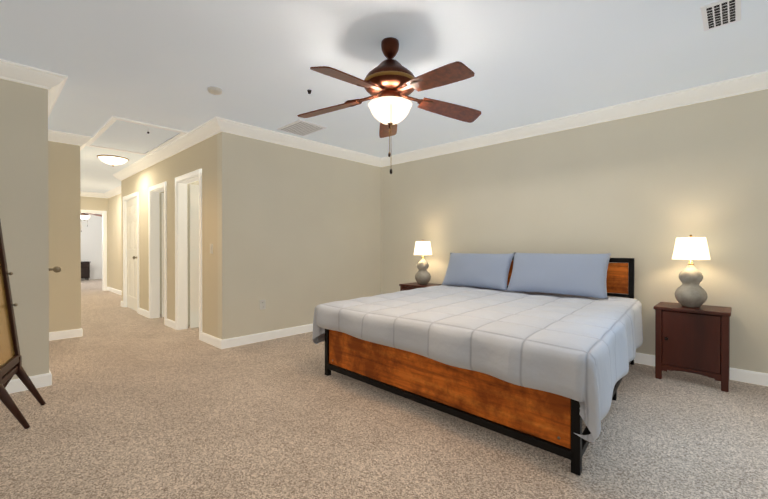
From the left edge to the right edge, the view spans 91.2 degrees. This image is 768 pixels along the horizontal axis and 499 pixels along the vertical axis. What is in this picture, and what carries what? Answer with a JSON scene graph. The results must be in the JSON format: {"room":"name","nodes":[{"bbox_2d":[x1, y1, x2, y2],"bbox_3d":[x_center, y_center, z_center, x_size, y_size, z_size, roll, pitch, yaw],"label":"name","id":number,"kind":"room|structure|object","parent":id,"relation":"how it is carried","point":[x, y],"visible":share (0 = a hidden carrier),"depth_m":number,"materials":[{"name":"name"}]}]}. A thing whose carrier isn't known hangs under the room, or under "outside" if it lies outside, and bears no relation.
{"room":"bedroom","nodes":[
{"label":"bedroom","id":0,"kind":"room"},
{"bbox_2d":[0,79,48,379],"bbox_3d":[-3.610,-0.149,2.267,0.120,2.540,2.370,0,0,43],"label":"wall","id":1,"kind":"structure","parent":0,"point":[24,168],"depth_m":3.00,"materials":[{"name":"paint"}]},
{"bbox_2d":[5,371,51,393],"bbox_3d":[-3.544,1.070,2.243,0.016,0.102,2.356,0,0,43],"label":"baseboard","id":2,"kind":"structure","parent":1,"relation":"attached to","point":[18,385],"depth_m":3.01,"materials":[{"name":"white wood"}]},
{"bbox_2d":[0,59,67,94],"bbox_3d":[-3.445,-1.363,2.266,0.112,0.112,2.362,0,0,43],"label":"crown molding","id":3,"kind":"structure","parent":1,"relation":"attached to","point":[53,83],"depth_m":2.97,"materials":[{"name":"white wood"}]},
{"bbox_2d":[48,91,58,130],"bbox_3d":[-3.446,-1.371,3.812,1.950,0.112,0.112,0,0,43],"label":"crown molding","id":4,"kind":"structure","parent":1,"relation":"attached to","point":[52,99],"depth_m":3.50,"materials":[{"name":"white wood"}]},
{"bbox_2d":[49,266,60,272],"bbox_3d":[-2.747,0.167,3.141,0.054,0.054,0.082,0,0,43],"label":"door knob","id":5,"kind":"object","parent":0,"point":[56,269],"visible":0.92,"depth_m":3.13,"materials":[{"name":"silver metal"}]},
{"bbox_2d":[48,141,80,331],"bbox_3d":[-4.115,-0.161,4.618,0.120,2.540,0.600,0,0,43],"label":"wall","id":6,"kind":"structure","parent":0,"point":[64,211],"depth_m":4.68,"materials":[{"name":"beige paint"}]},
{"bbox_2d":[49,329,78,340],"bbox_3d":[-4.024,1.058,4.622,0.016,0.102,0.420,0,0,43],"label":"baseboard","id":7,"kind":"structure","parent":6,"relation":"attached to","point":[65,334],"depth_m":4.67,"materials":[{"name":"white wood"}]},
{"bbox_2d":[48,130,83,146],"bbox_3d":[-3.948,-1.375,4.620,0.112,0.112,0.360,0,0,43],"label":"crown molding","id":8,"kind":"structure","parent":6,"relation":"attached to","point":[54,136],"depth_m":4.64,"materials":[{"name":"white wood"}]},
{"bbox_2d":[79,328,82,336],"bbox_3d":[-6.038,1.047,6.858,6.016,0.102,0.016,0,0,43],"label":"baseboard","id":9,"kind":"structure","parent":6,"relation":"attached to","point":[80,330],"depth_m":4.79,"materials":[{"name":"white wood"}]},
{"bbox_2d":[80,136,91,150],"bbox_3d":[-5.970,-1.386,6.849,6.112,0.112,0.112,0,0,43],"label":"crown molding","id":10,"kind":"structure","parent":6,"relation":"attached to","point":[86,138],"depth_m":4.78,"materials":[{"name":"white wood"}]},
{"bbox_2d":[81,213,101,279],"bbox_3d":[-11.184,-0.201,12.719,0.120,2.540,4.800,0,0,43],"label":"wall","id":11,"kind":"structure","parent":0,"point":[91,242],"depth_m":13.45,"materials":[{"name":"white paint"}]},
{"bbox_2d":[81,196,107,286],"bbox_3d":[-7.797,-0.185,9.460,0.120,2.540,1.640,0,0,43],"label":"wall","id":12,"kind":"structure","parent":0,"point":[93,203],"depth_m":9.76,"materials":[{"name":"beige paint"}]},
{"bbox_2d":[80,191,99,197],"bbox_3d":[-7.719,-1.398,9.367,0.112,0.112,1.140,0,0,43],"label":"crown molding","id":13,"kind":"structure","parent":12,"relation":"attached to","point":[85,194],"depth_m":9.59,"materials":[{"name":"white wood"}]},
{"bbox_2d":[81,210,106,290],"bbox_3d":[-7.619,0.037,9.637,0.138,2.095,0.830,0,0,43],"label":"trim","id":14,"kind":"structure","parent":12,"relation":"attached to","point":[104,250],"depth_m":9.87,"materials":[{"name":"white wood"}]},
{"bbox_2d":[108,194,121,290],"bbox_3d":[-5.994,-0.181,8.806,3.400,2.540,0.120,0,0,43],"label":"wall","id":15,"kind":"structure","parent":0,"point":[114,249],"depth_m":9.44,"materials":[{"name":"beige paint"}]},
{"bbox_2d":[100,186,120,197],"bbox_3d":[-6.084,-1.395,8.706,3.400,0.112,0.140,0,0,43],"label":"crown molding","id":16,"kind":"structure","parent":15,"relation":"attached to","point":[116,191],"depth_m":9.36,"materials":[{"name":"white wood"}]},
{"bbox_2d":[107,287,122,306],"bbox_3d":[-6.121,1.039,8.550,3.575,0.102,0.436,0,0,43],"label":"baseboard","id":17,"kind":"structure","parent":15,"relation":"attached to","point":[113,290],"depth_m":9.31,"materials":[{"name":"white wood"}]},
{"bbox_2d":[159,192,163,313],"bbox_3d":[-3.390,-0.172,6.889,0.120,2.540,1.500,0,0,43],"label":"wall","id":18,"kind":"structure","parent":0,"point":[160,202],"depth_m":6.38,"materials":[{"name":"paint"}]},
{"bbox_2d":[121,134,217,337],"bbox_3d":[-3.451,-0.167,5.834,4.380,2.540,0.120,0,0,43],"label":"wall","id":19,"kind":"structure","parent":0,"point":[202,155],"depth_m":5.14,"materials":[{"name":"beige paint"}]},
{"bbox_2d":[123,191,138,312],"bbox_3d":[-4.542,0.051,6.850,1.050,2.095,0.138,0,0,43],"label":"door frame","id":20,"kind":"structure","parent":19,"relation":"attached to","point":[133,195],"depth_m":7.12,"materials":[{"name":"white wood"}]},
{"bbox_2d":[127,197,136,310],"bbox_3d":[-4.561,0.087,6.830,0.890,2.007,0.180,0,0,43],"label":"door","id":21,"kind":"structure","parent":19,"relation":"in","point":[132,254],"depth_m":6.82,"materials":[{"name":"white wood"}]},
{"bbox_2d":[138,308,148,317],"bbox_3d":[-3.985,1.050,6.249,0.590,0.102,0.016,0,0,43],"label":"baseboard","id":22,"kind":"structure","parent":19,"relation":"attached to","point":[143,312],"depth_m":6.24,"materials":[{"name":"white wood"}]},
{"bbox_2d":[148,181,166,324],"bbox_3d":[-3.428,0.056,5.801,0.830,2.095,0.138,0,0,43],"label":"door frame","id":23,"kind":"structure","parent":19,"relation":"attached to","point":[154,191],"depth_m":6.01,"materials":[{"name":"white wood"}]},
{"bbox_2d":[161,193,163,316],"bbox_3d":[-3.269,0.090,6.194,0.381,2.007,0.605,0,0,43],"label":"door","id":24,"kind":"structure","parent":19,"relation":"in","point":[162,195],"depth_m":6.09,"materials":[{"name":"white wood"}]},
{"bbox_2d":[166,318,174,328],"bbox_3d":[-3.024,1.055,5.344,0.390,0.102,0.016,0,0,43],"label":"baseboard","id":25,"kind":"structure","parent":19,"relation":"attached to","point":[170,323],"depth_m":5.34,"materials":[{"name":"white wood"}]},
{"bbox_2d":[113,117,227,180],"bbox_3d":[-3.483,-1.380,5.706,4.724,0.112,0.122,0,0,43],"label":"crown molding","id":26,"kind":"structure","parent":19,"relation":"attached to","point":[216,125],"depth_m":4.95,"materials":[{"name":"white wood"}]},
{"bbox_2d":[175,169,201,339],"bbox_3d":[-2.511,0.060,4.937,0.910,2.095,0.138,0,0,43],"label":"door frame","id":27,"kind":"structure","parent":19,"relation":"attached to","point":[181,276],"depth_m":5.17,"materials":[{"name":"white wood"}]},
{"bbox_2d":[190,184,198,327],"bbox_3d":[-2.382,0.094,5.456,0.247,2.007,0.739,0,0,43],"label":"door","id":28,"kind":"structure","parent":19,"relation":"in","point":[194,256],"depth_m":5.28,"materials":[{"name":"white wood"}]},
{"bbox_2d":[201,332,219,347],"bbox_3d":[-2.024,1.059,4.402,0.540,0.102,0.016,0,0,43],"label":"baseboard","id":29,"kind":"structure","parent":19,"relation":"attached to","point":[207,338],"depth_m":4.39,"materials":[{"name":"white wood"}]},
{"bbox_2d":[210,244,212,253],"bbox_3d":[-2.018,-0.010,4.394,0.075,0.115,0.012,0,0,43],"label":"light switch","id":30,"kind":"object","parent":19,"relation":"attached to","point":[211,248],"visible":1,"depth_m":4.38,"materials":[{"name":"white plastic"}]},
{"bbox_2d":[187,181,198,325],"bbox_3d":[-2.422,-0.167,5.978,0.120,2.540,1.500,0,0,43],"label":"wall","id":31,"kind":"structure","parent":0,"point":[188,203],"depth_m":5.46,"materials":[{"name":"paint"}]},
{"bbox_2d":[217,132,380,339],"bbox_3d":[-0.973,-0.164,5.183,0.120,2.540,2.570,0,0,43],"label":"wall","id":32,"kind":"structure","parent":0,"point":[298,236],"depth_m":4.83,"materials":[{"name":"paint"}]},
{"bbox_2d":[260,300,265,309],"bbox_3d":[-1.471,0.669,4.563,0.010,0.115,0.075,0,0,43],"label":"electrical outlet","id":33,"kind":"object","parent":32,"relation":"attached to","point":[262,304],"visible":1,"depth_m":4.56,"materials":[{"name":"white plastic"}]},
{"bbox_2d":[220,324,312,348],"bbox_3d":[-0.943,1.056,5.122,0.016,0.102,2.546,0,0,43],"label":"baseboard","id":34,"kind":"structure","parent":32,"relation":"attached to","point":[253,338],"depth_m":4.57,"materials":[{"name":"white wood"}]},
{"bbox_2d":[228,120,379,166],"bbox_3d":[-0.930,-1.377,5.053,0.112,0.112,2.430,0,0,43],"label":"crown molding","id":35,"kind":"structure","parent":32,"relation":"attached to","point":[237,128],"depth_m":4.84,"materials":[{"name":"white wood"}]},
{"bbox_2d":[0,279,767,498],"bbox_3d":[-4.790,1.152,6.154,18.600,0.100,6.800,0,0,43],"label":"floor","id":36,"kind":"structure","parent":0,"point":[137,406],"depth_m":2.27,"materials":[{"name":"beige carpet"}]},
{"bbox_2d":[0,222,45,428],"bbox_3d":[-2.477,0.250,2.450,0.337,1.750,0.462,0,0,-32],"label":"mirror","id":37,"kind":"object","parent":36,"relation":"on","point":[10,361],"visible":1,"depth_m":2.56,"materials":[{"name":"brown wood"}]},
{"bbox_2d":[81,261,89,279],"bbox_3d":[-10.802,0.745,12.639,0.512,0.650,1.440,0,0,43],"label":"dresser","id":38,"kind":"object","parent":36,"relation":"on","point":[85,269],"visible":0.15,"depth_m":12.91,"materials":[{"name":"black wood"}]},
{"bbox_2d":[399,282,441,290],"bbox_3d":[0.517,0.794,5.223,0.494,0.625,0.414,0,0,43],"label":"nightstand","id":39,"kind":"object","parent":36,"relation":"on","point":[409,286],"visible":0.17,"depth_m":5.18,"materials":[{"name":"brown wood"}]},
{"bbox_2d":[414,240,431,284],"bbox_3d":[0.537,0.171,5.197,0.256,0.618,0.256,0,0,43],"label":"lamp","id":40,"kind":"object","parent":39,"relation":"on","point":[422,275],"visible":1,"depth_m":5.12,"materials":[{"name":"ceramic"}]},
{"bbox_2d":[312,252,642,475],"bbox_3d":[0.923,0.576,3.460,2.474,1.077,2.463,0,0,43],"label":"bed","id":41,"kind":"object","parent":36,"relation":"on","point":[537,350],"visible":1,"depth_m":2.54,"materials":[{"name":"grey fabric"}]},
{"bbox_2d":[653,302,731,391],"bbox_3d":[2.639,0.804,3.225,0.494,0.625,0.414,0,0,43],"label":"nightstand","id":42,"kind":"object","parent":36,"relation":"on","point":[692,340],"visible":1,"depth_m":3.10,"materials":[{"name":"brown wood"}]},
{"bbox_2d":[672,235,709,307],"bbox_3d":[2.630,0.181,3.226,0.256,0.618,0.256,0,0,43],"label":"lamp","id":43,"kind":"object","parent":42,"relation":"on","point":[690,291],"visible":1,"depth_m":3.16,"materials":[{"name":"ceramic"}]},
{"bbox_2d":[0,0,767,192],"bbox_3d":[-4.790,-1.488,6.141,18.600,0.100,6.800,0,0,43],"label":"ceiling","id":44,"kind":"structure","parent":0,"point":[166,63],"depth_m":2.79,"materials":[{"name":"paint"}]},
{"bbox_2d":[81,213,101,231],"bbox_3d":[-9.099,-1.000,11.492,1.206,0.931,1.163,0,0,43],"label":"ceiling fan","id":45,"kind":"object","parent":44,"relation":"hanging from","point":[85,216],"visible":0.44,"depth_m":11.40,"materials":[{"name":"white glass"}]},
{"bbox_2d":[97,155,128,166],"bbox_3d":[-4.253,-1.370,5.910,0.410,0.136,0.410,0,0,43],"label":"light","id":46,"kind":"object","parent":44,"relation":"attached to","point":[112,160],"visible":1,"depth_m":5.81,"materials":[{"name":"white glass"}]},
{"bbox_2d":[85,116,186,154],"bbox_3d":[-3.234,-1.397,4.854,1.620,0.074,0.750,0,0,43],"label":"ceiling hatch","id":47,"kind":"object","parent":44,"relation":"attached to","point":[123,135],"visible":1,"depth_m":4.75,"materials":[{"name":"paint"}]},
{"bbox_2d":[207,86,222,94],"bbox_3d":[-1.502,-1.408,3.346,0.124,0.035,0.124,0,0,43],"label":"smoke detector","id":48,"kind":"object","parent":44,"relation":"attached to","point":[213,90],"visible":1,"depth_m":3.31,"materials":[{"name":"white plastic"}]},
{"bbox_2d":[277,119,326,135],"bbox_3d":[-0.968,-1.420,4.423,0.480,0.021,0.380,0,0,43],"label":"ceiling vent","id":49,"kind":"object","parent":44,"relation":"in","point":[300,127],"visible":1,"depth_m":4.38,"materials":[{"name":"silver metal"}]},
{"bbox_2d":[297,37,480,173],"bbox_3d":[0.037,-0.956,2.545,1.327,0.931,1.320,0,0,43],"label":"ceiling fan","id":50,"kind":"object","parent":44,"relation":"hanging from","point":[389,84],"visible":1,"depth_m":2.48,"materials":[{"name":"brown wood"}]},
{"bbox_2d":[700,0,741,30],"bbox_3d":[2.022,-1.413,2.256,0.175,0.014,0.325,0,0,43],"label":"ceiling vent","id":51,"kind":"object","parent":44,"relation":"in","point":[718,13],"visible":1,"depth_m":2.24,"materials":[{"name":"silver metal"}]},
{"bbox_2d":[381,89,767,372],"bbox_3d":[2.031,-0.159,4.201,5.840,2.540,0.120,0,0,43],"label":"wall","id":52,"kind":"structure","parent":0,"point":[644,191],"depth_m":3.74,"materials":[{"name":"paint"}]},
{"bbox_2d":[380,71,767,166],"bbox_3d":[1.908,-1.372,4.151,5.480,0.112,0.112,0,0,43],"label":"crown molding","id":53,"kind":"structure","parent":52,"relation":"attached to","point":[757,81],"depth_m":3.82,"materials":[{"name":"white wood"}]},
{"bbox_2d":[634,352,767,385],"bbox_3d":[1.972,1.060,4.169,5.565,0.102,0.016,0,0,43],"label":"baseboard","id":54,"kind":"structure","parent":52,"relation":"attached to","point":[748,376],"depth_m":3.18,"materials":[{"name":"white wood"}]}
]}

